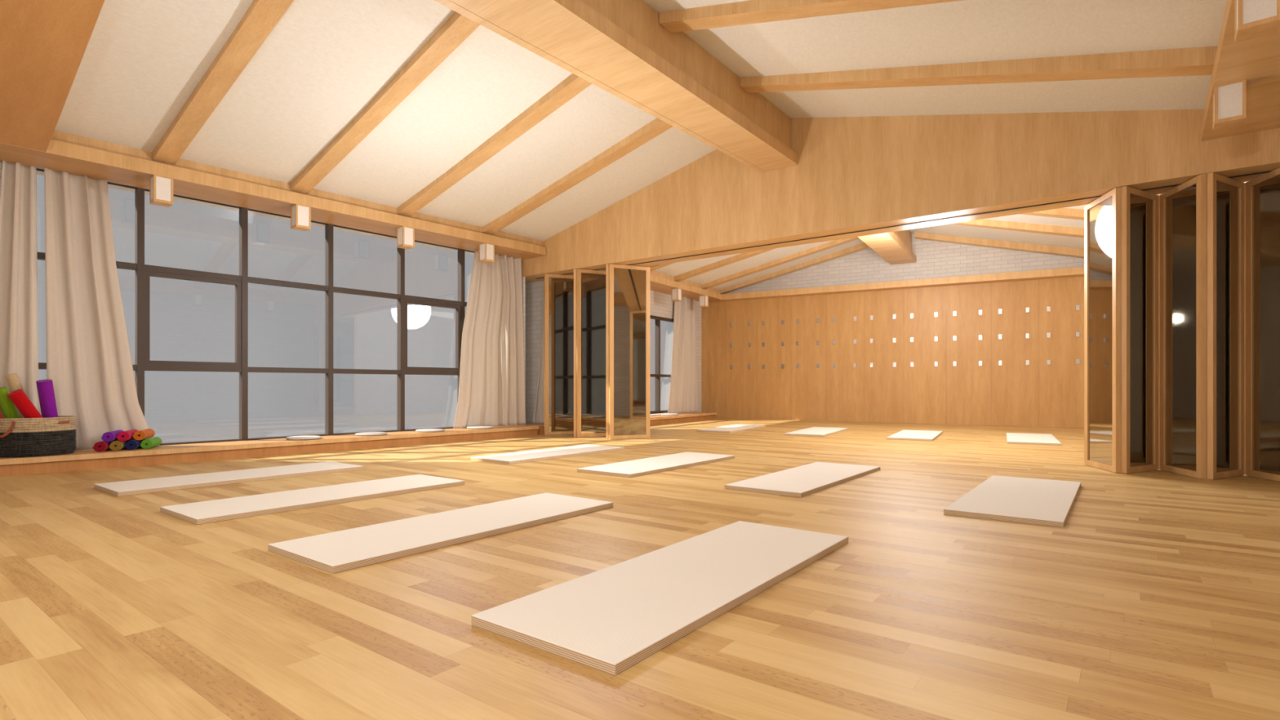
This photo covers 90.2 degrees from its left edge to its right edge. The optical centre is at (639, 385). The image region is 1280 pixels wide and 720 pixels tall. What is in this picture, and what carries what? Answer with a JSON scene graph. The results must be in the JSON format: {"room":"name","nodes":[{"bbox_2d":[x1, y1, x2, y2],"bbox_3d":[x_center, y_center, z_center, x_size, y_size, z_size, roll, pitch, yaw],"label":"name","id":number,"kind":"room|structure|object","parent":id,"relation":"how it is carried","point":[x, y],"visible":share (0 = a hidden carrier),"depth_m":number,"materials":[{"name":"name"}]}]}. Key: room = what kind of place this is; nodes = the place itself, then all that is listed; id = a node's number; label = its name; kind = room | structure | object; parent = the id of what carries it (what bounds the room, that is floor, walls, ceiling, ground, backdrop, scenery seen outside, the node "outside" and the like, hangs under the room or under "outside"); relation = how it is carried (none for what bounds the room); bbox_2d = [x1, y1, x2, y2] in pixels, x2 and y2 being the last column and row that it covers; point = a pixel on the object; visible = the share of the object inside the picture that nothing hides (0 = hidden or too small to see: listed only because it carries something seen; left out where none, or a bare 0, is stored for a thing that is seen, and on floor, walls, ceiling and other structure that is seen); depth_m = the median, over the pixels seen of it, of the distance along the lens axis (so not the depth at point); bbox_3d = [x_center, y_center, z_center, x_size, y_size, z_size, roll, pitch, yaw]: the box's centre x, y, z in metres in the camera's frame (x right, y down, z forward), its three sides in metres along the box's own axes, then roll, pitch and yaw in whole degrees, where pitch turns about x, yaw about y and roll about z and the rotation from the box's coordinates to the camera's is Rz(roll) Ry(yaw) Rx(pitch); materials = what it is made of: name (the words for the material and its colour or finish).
{"room":"exercise studio","nodes":[
{"label":"exercise studio","id":0,"kind":"room"},
{"bbox_2d":[0,162,474,255],"bbox_3d":[-5.271,-0.881,6.547,0.250,3.300,9.960,0,0,40],"label":"wall","id":1,"kind":"structure","parent":0,"point":[42,173],"depth_m":7.55,"materials":[{"name":"white paint"}]},
{"bbox_2d":[0,160,152,450],"bbox_3d":[-5.407,-0.706,6.085,0.090,2.651,1.286,0,0,41],"label":"curtain","id":2,"kind":"object","parent":1,"relation":"hanging from","point":[90,368],"visible":0.87,"depth_m":6.06,"materials":[{"name":"fabric"}]},
{"bbox_2d":[149,173,173,207],"bbox_3d":[-4.659,-1.897,6.205,0.155,0.255,0.155,0,0,40],"label":"lantern","id":3,"kind":"object","parent":1,"relation":"hanging from","point":[161,188],"visible":1,"depth_m":6.16,"materials":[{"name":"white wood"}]},
{"bbox_2d":[36,168,474,450],"bbox_3d":[-3.898,-0.709,8.005,0.095,2.745,5.760,0,0,40],"label":"window","id":4,"kind":"structure","parent":1,"relation":"in","point":[143,273],"depth_m":7.26,"materials":[{"name":"brown metal"}]},
{"bbox_2d":[0,129,546,259],"bbox_3d":[-4.871,-2.176,6.348,0.657,0.310,9.775,0,0,40],"label":"ceiling beam","id":5,"kind":"structure","parent":1,"relation":"attached to","point":[71,153],"depth_m":6.80,"materials":[{"name":"brown wood"}]},
{"bbox_2d":[290,203,311,231],"bbox_3d":[-3.826,-1.897,7.187,0.155,0.255,0.155,0,0,40],"label":"lantern","id":6,"kind":"object","parent":1,"relation":"hanging from","point":[300,215],"visible":1,"depth_m":7.15,"materials":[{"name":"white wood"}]},
{"bbox_2d":[396,225,414,249],"bbox_3d":[-2.999,-1.897,8.160,0.155,0.255,0.155,0,0,40],"label":"lantern","id":7,"kind":"object","parent":1,"relation":"hanging from","point":[405,234],"visible":1,"depth_m":8.12,"materials":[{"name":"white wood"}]},
{"bbox_2d":[479,242,494,263],"bbox_3d":[-2.190,-1.897,9.114,0.155,0.255,0.155,0,0,40],"label":"lantern","id":8,"kind":"object","parent":1,"relation":"hanging from","point":[486,251],"visible":1,"depth_m":9.07,"materials":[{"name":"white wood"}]},
{"bbox_2d":[453,250,525,428],"bbox_3d":[-2.265,-0.706,9.700,0.117,2.651,1.307,0,0,40],"label":"curtain","id":9,"kind":"object","parent":1,"relation":"hanging from","point":[491,384],"visible":0.98,"depth_m":9.70,"materials":[{"name":"fabric"}]},
{"bbox_2d":[500,276,543,425],"bbox_3d":[-2.021,-0.641,10.632,0.830,2.820,0.700,0,0,37],"label":"wall","id":10,"kind":"structure","parent":0,"point":[532,292],"depth_m":10.78,"materials":[{"name":"white paint"}]},
{"bbox_2d":[0,417,1279,719],"bbox_3d":[0.537,0.829,6.997,10.800,0.120,19.000,0,0,37],"label":"floor","id":11,"kind":"structure","parent":0,"point":[1157,596],"depth_m":2.31,"materials":[{"name":"brown wood"}]},
{"bbox_2d":[93,461,363,496],"bbox_3d":[-3.327,0.753,5.332,0.600,0.030,1.800,0,0,37],"label":"exercise mat","id":12,"kind":"object","parent":11,"relation":"on","point":[201,480],"visible":1,"depth_m":5.11,"materials":[{"name":"beige rubber"}]},
{"bbox_2d":[0,424,538,476],"bbox_3d":[-4.908,0.695,6.344,0.505,0.148,9.720,0,0,40],"label":"window sill","id":13,"kind":"structure","parent":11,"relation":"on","point":[82,460],"depth_m":6.75,"materials":[{"name":"brown wood"}]},
{"bbox_2d":[0,415,76,457],"bbox_3d":[-5.426,0.451,5.728,0.427,0.340,0.548,0,0,37],"label":"basket","id":14,"kind":"object","parent":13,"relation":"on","point":[20,437],"visible":0.98,"depth_m":5.58,"materials":[{"name":"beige wicker"}]},
{"bbox_2d":[0,386,20,418],"bbox_3d":[-5.534,0.297,5.628,0.100,0.579,0.299,0,0,10],"label":"rolled mat","id":15,"kind":"object","parent":14,"relation":"in","point":[9,411],"visible":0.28,"depth_m":5.55,"materials":[{"name":"plastic"}]},
{"bbox_2d":[4,373,24,417],"bbox_3d":[-5.548,0.234,5.756,0.089,0.695,0.284,0,0,29],"label":"rolled mat","id":16,"kind":"object","parent":14,"relation":"in","point":[13,381],"visible":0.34,"depth_m":5.66,"materials":[{"name":"beige plastic"}]},
{"bbox_2d":[7,389,43,417],"bbox_3d":[-5.363,0.295,5.650,0.110,0.534,0.379,0,0,19],"label":"rolled mat","id":17,"kind":"object","parent":14,"relation":"in","point":[20,399],"visible":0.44,"depth_m":5.54,"materials":[{"name":"red plastic"}]},
{"bbox_2d":[35,379,57,417],"bbox_3d":[-5.389,0.267,5.822,0.115,0.651,0.260,0,0,-14],"label":"rolled mat","id":18,"kind":"object","parent":14,"relation":"in","point":[45,388],"visible":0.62,"depth_m":5.75,"materials":[{"name":"purple plastic"}]},
{"bbox_2d":[93,440,115,451],"bbox_3d":[-5.134,0.572,6.122,0.097,0.093,0.310,0,0,-23],"label":"rolled mat","id":19,"kind":"object","parent":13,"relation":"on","point":[102,446],"visible":0.69,"depth_m":5.99,"materials":[{"name":"red plastic"}]},
{"bbox_2d":[109,439,131,450],"bbox_3d":[-5.057,0.572,6.214,0.098,0.093,0.310,0,0,-23],"label":"rolled mat","id":20,"kind":"object","parent":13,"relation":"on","point":[117,445],"visible":0.78,"depth_m":6.08,"materials":[{"name":"yellow plastic"}]},
{"bbox_2d":[101,430,123,441],"bbox_3d":[-5.098,0.484,6.174,0.097,0.093,0.310,0,0,-23],"label":"rolled mat","id":21,"kind":"object","parent":20,"relation":"on","point":[111,436],"visible":0.78,"depth_m":6.04,"materials":[{"name":"plastic"}]},
{"bbox_2d":[116,429,137,440],"bbox_3d":[-5.015,0.484,6.249,0.097,0.093,0.310,0,0,-23],"label":"rolled mat","id":22,"kind":"object","parent":20,"relation":"on","point":[124,435],"visible":0.81,"depth_m":6.12,"materials":[{"name":"plastic"}]},
{"bbox_2d":[124,439,145,449],"bbox_3d":[-4.978,0.572,6.299,0.097,0.093,0.310,0,0,-23],"label":"rolled mat","id":23,"kind":"object","parent":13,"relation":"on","point":[131,444],"visible":0.7,"depth_m":6.17,"materials":[{"name":"blue plastic"}]},
{"bbox_2d":[140,436,161,448],"bbox_3d":[-4.905,0.572,6.396,0.097,0.093,0.310,0,0,-23],"label":"rolled mat","id":24,"kind":"object","parent":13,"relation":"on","point":[153,442],"visible":1,"depth_m":6.28,"materials":[{"name":"green plastic"}]},
{"bbox_2d":[133,428,155,439],"bbox_3d":[-4.945,0.484,6.356,0.098,0.093,0.310,0,0,-23],"label":"rolled mat","id":25,"kind":"object","parent":24,"relation":"on","point":[149,433],"visible":1,"depth_m":6.24,"materials":[{"name":"orange plastic"}]},
{"bbox_2d":[285,435,321,439],"bbox_3d":[-3.921,0.605,7.434,0.376,0.029,0.376,0,0,37],"label":"seat pad","id":26,"kind":"object","parent":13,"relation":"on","point":[293,437],"visible":1,"depth_m":7.34,"materials":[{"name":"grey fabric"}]},
{"bbox_2d":[355,431,386,435],"bbox_3d":[-3.397,0.605,8.052,0.376,0.029,0.376,0,0,37],"label":"seat pad","id":27,"kind":"object","parent":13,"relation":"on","point":[364,433],"visible":1,"depth_m":7.94,"materials":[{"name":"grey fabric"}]},
{"bbox_2d":[415,428,444,431],"bbox_3d":[-2.860,0.605,8.684,0.376,0.029,0.376,0,0,37],"label":"seat pad","id":28,"kind":"object","parent":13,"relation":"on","point":[421,429],"visible":1,"depth_m":8.58,"materials":[{"name":"grey fabric"}]},
{"bbox_2d":[466,426,493,429],"bbox_3d":[-2.335,0.605,9.302,0.376,0.029,0.376,0,0,37],"label":"seat pad","id":29,"kind":"object","parent":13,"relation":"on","point":[468,427],"visible":1,"depth_m":9.16,"materials":[{"name":"grey fabric"}]},
{"bbox_2d":[160,474,464,524],"bbox_3d":[-2.145,0.753,4.425,0.600,0.030,1.800,0,0,37],"label":"exercise mat","id":30,"kind":"object","parent":11,"relation":"on","point":[223,509],"visible":1,"depth_m":4.20,"materials":[{"name":"beige rubber"}]},
{"bbox_2d":[267,493,613,573],"bbox_3d":[-0.952,0.753,3.507,0.600,0.030,1.800,0,0,37],"label":"exercise mat","id":31,"kind":"object","parent":11,"relation":"on","point":[339,551],"visible":1,"depth_m":3.24,"materials":[{"name":"beige rubber"}]},
{"bbox_2d":[525,422,544,434],"bbox_3d":[-1.785,0.702,10.481,0.890,0.135,0.435,0,0,37],"label":"plinth block","id":32,"kind":"object","parent":11,"relation":"on","point":[541,426],"visible":0.29,"depth_m":10.09,"materials":[{"name":"brown wood"}]},
{"bbox_2d":[471,444,624,464],"bbox_3d":[-0.970,0.753,7.131,0.600,0.030,1.800,0,0,37],"label":"exercise mat","id":33,"kind":"object","parent":11,"relation":"on","point":[573,451],"visible":1,"depth_m":6.89,"materials":[{"name":"white rubber"}]},
{"bbox_2d":[577,452,734,477],"bbox_3d":[0.221,0.753,6.219,0.600,0.030,1.800,0,0,37],"label":"exercise mat","id":34,"kind":"object","parent":11,"relation":"on","point":[636,468],"visible":1,"depth_m":6.01,"materials":[{"name":"white rubber"}]},
{"bbox_2d":[471,520,848,675],"bbox_3d":[0.239,0.753,2.587,0.600,0.030,1.800,0,0,37],"label":"exercise mat","id":35,"kind":"object","parent":11,"relation":"on","point":[609,620],"visible":1,"depth_m":2.23,"materials":[{"name":"beige rubber"}]},
{"bbox_2d":[649,412,716,425],"bbox_3d":[0.133,0.695,12.774,0.555,0.148,5.240,0,0,33],"label":"window bench","id":36,"kind":"object","parent":11,"relation":"on","point":[691,416],"visible":0.47,"depth_m":13.52,"materials":[{"name":"brown wood"}]},
{"bbox_2d":[661,413,678,415],"bbox_3d":[0.634,0.605,13.581,0.376,0.029,0.376,0,0,37],"label":"seat pad","id":37,"kind":"object","parent":36,"relation":"on","point":[664,414],"visible":1,"depth_m":13.45,"materials":[{"name":"grey fabric"}]},
{"bbox_2d":[697,424,765,432],"bbox_3d":[1.657,0.753,11.315,0.600,0.030,1.800,0,0,30],"label":"exercise mat","id":38,"kind":"object","parent":11,"relation":"on","point":[733,428],"visible":1,"depth_m":11.11,"materials":[{"name":"white rubber"}]},
{"bbox_2d":[724,462,879,497],"bbox_3d":[1.413,0.753,5.287,0.600,0.030,1.800,0,0,37],"label":"exercise mat","id":39,"kind":"object","parent":11,"relation":"on","point":[802,481],"visible":1,"depth_m":5.06,"materials":[{"name":"beige rubber"}]},
{"bbox_2d":[784,426,848,436],"bbox_3d":[2.944,0.753,10.526,0.600,0.030,1.800,0,0,30],"label":"exercise mat","id":40,"kind":"object","parent":11,"relation":"on","point":[814,431],"visible":1,"depth_m":10.32,"materials":[{"name":"white rubber"}]},
{"bbox_2d":[886,429,942,440],"bbox_3d":[4.243,0.753,9.776,0.600,0.030,1.800,0,0,30],"label":"exercise mat","id":41,"kind":"object","parent":11,"relation":"on","point":[913,435],"visible":1,"depth_m":9.47,"materials":[{"name":"white rubber"}]},
{"bbox_2d":[943,475,1080,527],"bbox_3d":[2.602,0.753,4.355,0.600,0.030,1.800,0,0,37],"label":"exercise mat","id":42,"kind":"object","parent":11,"relation":"on","point":[1046,502],"visible":1,"depth_m":4.06,"materials":[{"name":"beige rubber"}]},
{"bbox_2d":[1006,432,1061,445],"bbox_3d":[5.575,0.753,9.088,0.600,0.030,1.800,0,0,30],"label":"exercise mat","id":43,"kind":"object","parent":11,"relation":"on","point":[1011,437],"visible":1,"depth_m":8.75,"materials":[{"name":"white rubber"}]},
{"bbox_2d":[54,0,1244,289],"bbox_3d":[1.022,-2.711,6.817,9.010,1.060,18.500,0,0,37],"label":"ceiling","id":44,"kind":"structure","parent":0,"point":[323,62],"depth_m":5.65,"materials":[{"name":"paint"}]},
{"bbox_2d":[0,0,104,151],"bbox_3d":[-2.364,-2.643,2.791,7.860,1.244,0.990,0,0,37],"label":"ceiling beam","id":45,"kind":"structure","parent":44,"relation":"attached to","point":[43,43],"depth_m":4.54,"materials":[{"name":"brown wood"}]},
{"bbox_2d":[152,0,293,164],"bbox_3d":[-3.157,-2.666,5.008,3.846,0.978,0.178,0,0,39],"label":"rafter","id":46,"kind":"object","parent":44,"relation":"attached to","point":[261,16],"visible":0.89,"depth_m":5.20,"materials":[{"name":"brown wood"}]},
{"bbox_2d":[290,12,479,194],"bbox_3d":[-2.379,-2.671,5.937,3.829,0.988,0.178,0,0,40],"label":"rafter","id":47,"kind":"object","parent":44,"relation":"attached to","point":[458,27],"visible":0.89,"depth_m":5.82,"materials":[{"name":"brown wood"}]},
{"bbox_2d":[396,73,591,216],"bbox_3d":[-1.552,-2.676,6.925,3.811,0.999,0.178,0,0,40],"label":"rafter","id":48,"kind":"object","parent":44,"relation":"attached to","point":[571,86],"visible":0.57,"depth_m":6.85,"materials":[{"name":"brown wood"}]},
{"bbox_2d":[482,118,672,235],"bbox_3d":[-0.711,-2.682,7.930,3.794,1.011,0.178,0,0,39],"label":"rafter","id":49,"kind":"object","parent":44,"relation":"attached to","point":[655,127],"visible":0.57,"depth_m":7.88,"materials":[{"name":"brown wood"}]},
{"bbox_2d":[434,0,798,172],"bbox_3d":[-1.598,-2.864,3.602,0.886,0.595,10.188,0,0,37],"label":"ridge beam","id":50,"kind":"structure","parent":44,"relation":"attached to","point":[621,47],"depth_m":5.33,"materials":[{"name":"brown wood"}]},
{"bbox_2d":[646,262,675,271],"bbox_3d":[1.737,-2.675,11.263,3.816,1.003,0.178,0,0,30],"label":"rafter","id":51,"kind":"object","parent":44,"relation":"attached to","point":[652,268],"visible":0.02,"depth_m":12.03,"materials":[{"name":"brown wood"}]},
{"bbox_2d":[674,248,775,281],"bbox_3d":[2.398,-2.671,12.311,3.788,0.997,0.178,0,0,30],"label":"rafter","id":52,"kind":"object","parent":44,"relation":"attached to","point":[741,256],"visible":0.29,"depth_m":12.73,"materials":[{"name":"brown wood"}]},
{"bbox_2d":[702,236,859,288],"bbox_3d":[3.059,-2.668,13.359,3.761,0.990,0.178,0,0,30],"label":"rafter","id":53,"kind":"object","parent":44,"relation":"attached to","point":[833,243],"visible":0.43,"depth_m":13.36,"materials":[{"name":"brown wood"}]},
{"bbox_2d":[720,242,870,293],"bbox_3d":[3.560,-2.666,14.154,3.740,0.986,0.178,0,0,30],"label":"rafter","id":54,"kind":"object","parent":44,"relation":"attached to","point":[861,246],"visible":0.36,"depth_m":14.11,"materials":[{"name":"brown wood"}]},
{"bbox_2d":[658,0,962,32],"bbox_3d":[1.653,-2.665,4.309,3.614,1.022,0.178,0,0,37],"label":"rafter","id":55,"kind":"object","parent":44,"relation":"attached to","point":[751,11],"visible":0.83,"depth_m":4.80,"materials":[{"name":"brown wood"}]},
{"bbox_2d":[857,229,916,264],"bbox_3d":[3.814,-2.844,10.548,0.486,0.635,6.240,0,0,32],"label":"ridge beam","id":56,"kind":"structure","parent":44,"relation":"attached to","point":[895,247],"depth_m":11.93,"materials":[{"name":"brown wood"}]},
{"bbox_2d":[739,45,1217,93],"bbox_3d":[2.518,-2.661,5.422,3.648,1.031,0.178,0,0,37],"label":"rafter","id":57,"kind":"object","parent":44,"relation":"attached to","point":[1191,61],"visible":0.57,"depth_m":5.04,"materials":[{"name":"brown wood"}]},
{"bbox_2d":[914,231,1084,258],"bbox_3d":[7.501,-2.562,11.919,4.350,1.182,0.178,0,0,30],"label":"rafter","id":58,"kind":"object","parent":44,"relation":"attached to","point":[1036,248],"visible":0.64,"depth_m":12.13,"materials":[{"name":"brown wood"}]},
{"bbox_2d":[949,218,1084,238],"bbox_3d":[6.575,-2.562,10.375,4.350,1.182,0.178,0,0,30],"label":"rafter","id":59,"kind":"object","parent":44,"relation":"attached to","point":[1068,231],"visible":0.29,"depth_m":10.43,"materials":[{"name":"brown wood"}]},
{"bbox_2d":[1020,208,1084,220],"bbox_3d":[5.939,-2.562,9.313,4.350,1.182,0.178,0,0,30],"label":"rafter","id":60,"kind":"object","parent":44,"relation":"attached to","point":[1066,213],"visible":0.14,"depth_m":9.16,"materials":[{"name":"brown wood"}]},
{"bbox_2d":[649,290,701,415],"bbox_3d":[0.087,-0.881,13.500,0.250,3.300,6.430,0,0,33],"label":"wall","id":61,"kind":"structure","parent":0,"point":[661,304],"depth_m":14.22,"materials":[{"name":"white paint"}]},
{"bbox_2d":[649,315,673,413],"bbox_3d":[-0.130,-0.446,12.974,0.095,2.090,4.550,0,0,33],"label":"window","id":62,"kind":"structure","parent":61,"relation":"in","point":[658,319],"depth_m":13.75,"materials":[{"name":"brown metal"}]},
{"bbox_2d":[671,288,681,302],"bbox_3d":[0.762,-1.893,13.272,0.155,0.255,0.155,0,0,33],"label":"lantern","id":63,"kind":"object","parent":61,"relation":"hanging from","point":[676,292],"visible":1,"depth_m":13.22,"materials":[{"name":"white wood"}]},
{"bbox_2d":[667,296,698,413],"bbox_3d":[1.008,-0.706,14.503,0.118,2.650,1.400,0,0,33],"label":"curtain","id":64,"kind":"object","parent":61,"relation":"hanging from","point":[683,392],"visible":0.99,"depth_m":14.44,"materials":[{"name":"fabric"}]},
{"bbox_2d":[649,270,723,302],"bbox_3d":[0.219,-2.176,12.903,0.660,0.310,5.790,0,0,33],"label":"trim","id":65,"kind":"structure","parent":61,"relation":"attached to","point":[660,282],"depth_m":13.55,"materials":[{"name":"brown wood"}]},
{"bbox_2d":[698,295,708,307],"bbox_3d":[1.430,-1.893,14.305,0.155,0.255,0.155,0,0,33],"label":"lantern","id":66,"kind":"object","parent":61,"relation":"hanging from","point":[703,300],"visible":1,"depth_m":14.26,"materials":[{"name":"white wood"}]},
{"bbox_2d":[701,233,1084,427],"bbox_3d":[5.638,-1.381,13.201,10.000,4.300,0.201,0,0,30],"label":"wall","id":67,"kind":"structure","parent":0,"point":[1014,393],"depth_m":13.14,"materials":[{"name":"brown wood"}]},
{"bbox_2d":[720,266,1084,301],"bbox_3d":[5.732,-2.071,12.860,8.700,0.130,0.300,0,0,30],"label":"trim","id":68,"kind":"structure","parent":67,"relation":"attached to","point":[1077,271],"depth_m":12.85,"materials":[{"name":"brown wood"}]},
{"bbox_2d":[952,311,956,315],"bbox_3d":[6.273,-1.441,12.705,0.060,0.096,0.038,0,0,29],"label":"wall hook","id":69,"kind":"object","parent":67,"relation":"attached to","point":[954,313],"visible":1,"depth_m":12.71,"materials":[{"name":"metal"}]},
{"bbox_2d":[1025,333,1029,338],"bbox_3d":[7.354,-0.949,12.092,0.060,0.096,0.038,0,0,29],"label":"wall hook","id":70,"kind":"object","parent":67,"relation":"attached to","point":[1027,335],"visible":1,"depth_m":12.10,"materials":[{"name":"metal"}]},
{"bbox_2d":[1025,306,1029,312],"bbox_3d":[7.354,-1.441,12.092,0.060,0.096,0.038,0,0,29],"label":"wall hook","id":71,"kind":"object","parent":67,"relation":"attached to","point":[1027,309],"visible":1,"depth_m":12.10,"materials":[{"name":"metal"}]},
{"bbox_2d":[1025,360,1029,364],"bbox_3d":[7.354,-0.442,12.092,0.060,0.096,0.038,0,0,29],"label":"wall hook","id":72,"kind":"object","parent":67,"relation":"attached to","point":[1027,362],"visible":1,"depth_m":12.10,"materials":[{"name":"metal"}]},
{"bbox_2d":[1046,306,1050,311],"bbox_3d":[7.648,-1.441,11.926,0.060,0.096,0.038,0,0,29],"label":"wall hook","id":73,"kind":"object","parent":67,"relation":"attached to","point":[1048,308],"visible":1,"depth_m":11.93,"materials":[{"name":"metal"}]},
{"bbox_2d":[1046,332,1050,337],"bbox_3d":[7.648,-0.949,11.926,0.060,0.096,0.038,0,0,29],"label":"wall hook","id":74,"kind":"object","parent":67,"relation":"attached to","point":[1048,334],"visible":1,"depth_m":11.93,"materials":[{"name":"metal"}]},
{"bbox_2d":[1046,360,1050,364],"bbox_3d":[7.648,-0.442,11.926,0.060,0.096,0.038,0,0,29],"label":"wall hook","id":75,"kind":"object","parent":67,"relation":"attached to","point":[1048,362],"visible":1,"depth_m":11.93,"materials":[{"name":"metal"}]},
{"bbox_2d":[1075,304,1079,310],"bbox_3d":[8.041,-1.441,11.703,0.060,0.096,0.038,0,0,29],"label":"wall hook","id":76,"kind":"object","parent":67,"relation":"attached to","point":[1077,306],"visible":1,"depth_m":11.71,"materials":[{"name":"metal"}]},
{"bbox_2d":[1075,331,1079,337],"bbox_3d":[8.041,-0.949,11.703,0.060,0.096,0.038,0,0,29],"label":"wall hook","id":77,"kind":"object","parent":67,"relation":"attached to","point":[1077,333],"visible":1,"depth_m":11.71,"materials":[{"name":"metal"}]},
{"bbox_2d":[1075,359,1079,364],"bbox_3d":[8.041,-0.442,11.703,0.060,0.096,0.038,0,0,29],"label":"wall hook","id":78,"kind":"object","parent":67,"relation":"attached to","point":[1077,361],"visible":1,"depth_m":11.71,"materials":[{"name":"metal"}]},
{"bbox_2d":[521,108,1279,283],"bbox_3d":[1.539,-2.516,7.938,9.460,1.530,0.510,0,0,37],"label":"wall","id":79,"kind":"structure","parent":0,"point":[851,174],"depth_m":6.75,"materials":[{"name":"brown wood"}]},
{"bbox_2d":[533,280,544,423],"bbox_3d":[-1.591,-0.551,10.495,0.496,2.360,0.087,0,0,37],"label":"curtain","id":80,"kind":"object","parent":79,"relation":"hanging from","point":[539,413],"visible":0.34,"depth_m":10.52,"materials":[{"name":"fabric"}]},
{"bbox_2d":[536,170,1271,279],"bbox_3d":[1.791,-1.753,7.741,8.740,0.016,0.030,0,0,37],"label":"door track","id":81,"kind":"object","parent":79,"relation":"attached to","point":[1268,171],"visible":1,"depth_m":6.76,"materials":[{"name":"metal"}]},
{"bbox_2d":[544,273,573,435],"bbox_3d":[-1.202,-0.489,10.036,0.620,2.508,0.036,0,0,-25],"label":"door","id":82,"kind":"structure","parent":81,"relation":"hanging from","point":[558,288],"depth_m":9.99,"materials":[{"name":"brown wood"}]},
{"bbox_2d":[573,269,576,436],"bbox_3d":[-0.932,-0.489,9.831,0.037,2.508,0.634,0,0,7],"label":"door","id":83,"kind":"structure","parent":81,"relation":"hanging from","point":[575,270],"depth_m":9.52,"materials":[{"name":"brown wood"}]},
{"bbox_2d":[576,268,605,437],"bbox_3d":[-0.675,-0.489,9.636,0.605,2.508,0.036,0,0,-28],"label":"door","id":84,"kind":"structure","parent":81,"relation":"hanging from","point":[590,284],"depth_m":9.59,"materials":[{"name":"brown wood"}]},
{"bbox_2d":[605,264,608,439],"bbox_3d":[-0.424,-0.489,9.445,0.037,2.508,0.627,0,0,9],"label":"door","id":85,"kind":"structure","parent":81,"relation":"hanging from","point":[606,265],"depth_m":9.14,"materials":[{"name":"brown wood"}]},
{"bbox_2d":[608,263,649,439],"bbox_3d":[-0.149,-0.489,9.250,0.642,2.508,0.036,0,0,-25],"label":"door","id":86,"kind":"structure","parent":81,"relation":"hanging from","point":[628,285],"depth_m":9.24,"materials":[{"name":"brown wood"}]},
{"bbox_2d":[1084,186,1121,472],"bbox_3d":[4.281,-0.489,5.888,0.066,2.508,0.610,0,0,13],"label":"door","id":87,"kind":"structure","parent":81,"relation":"hanging from","point":[1103,215],"depth_m":5.86,"materials":[{"name":"brown wood"}]},
{"bbox_2d":[1121,186,1158,473],"bbox_3d":[4.485,-0.489,5.710,0.570,2.508,0.036,0,0,-29],"label":"door","id":88,"kind":"structure","parent":81,"relation":"hanging from","point":[1140,208],"depth_m":5.69,"materials":[{"name":"brown wood"}]},
{"bbox_2d":[1158,173,1205,479],"bbox_3d":[4.691,-0.489,5.543,0.063,2.508,0.607,0,0,13],"label":"door","id":89,"kind":"structure","parent":81,"relation":"hanging from","point":[1182,208],"depth_m":5.50,"materials":[{"name":"brown wood"}]},
{"bbox_2d":[1205,172,1244,479],"bbox_3d":[4.915,-0.489,5.364,0.579,2.508,0.065,0,0,-28],"label":"door","id":90,"kind":"structure","parent":81,"relation":"hanging from","point":[1224,196],"depth_m":5.31,"materials":[{"name":"brown wood"}]},
{"bbox_2d":[1244,167,1279,481],"bbox_3d":[5.135,-0.489,5.181,0.063,2.508,0.608,0,0,12],"label":"door","id":91,"kind":"structure","parent":81,"relation":"hanging from","point":[1261,193],"depth_m":5.30,"materials":[{"name":"brown wood"}]},
{"bbox_3d":[4.706,-1.231,4.087,0.240,4.000,18.600,0,0,37],"label":"wall","id":92,"kind":"structure","parent":0,"visible":0},
{"bbox_2d":[1213,80,1245,130],"bbox_3d":[3.986,-1.897,4.313,0.155,0.255,0.155,0,0,39],"label":"lantern","id":93,"kind":"object","parent":92,"relation":"hanging from","point":[1228,99],"visible":1,"depth_m":4.26,"materials":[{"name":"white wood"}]},
{"bbox_2d":[1200,0,1279,141],"bbox_3d":[1.723,-2.176,1.078,0.917,0.310,10.200,0,0,37],"label":"ceiling beam","id":94,"kind":"structure","parent":92,"relation":"attached to","point":[1256,61],"depth_m":4.17,"materials":[{"name":"brown wood"}]},
{"bbox_2d":[1235,0,1279,43],"bbox_3d":[3.084,-1.897,3.183,0.155,0.255,0.155,0,0,39],"label":"lantern","id":95,"kind":"object","parent":92,"relation":"hanging from","point":[1254,19],"visible":1,"depth_m":3.15,"materials":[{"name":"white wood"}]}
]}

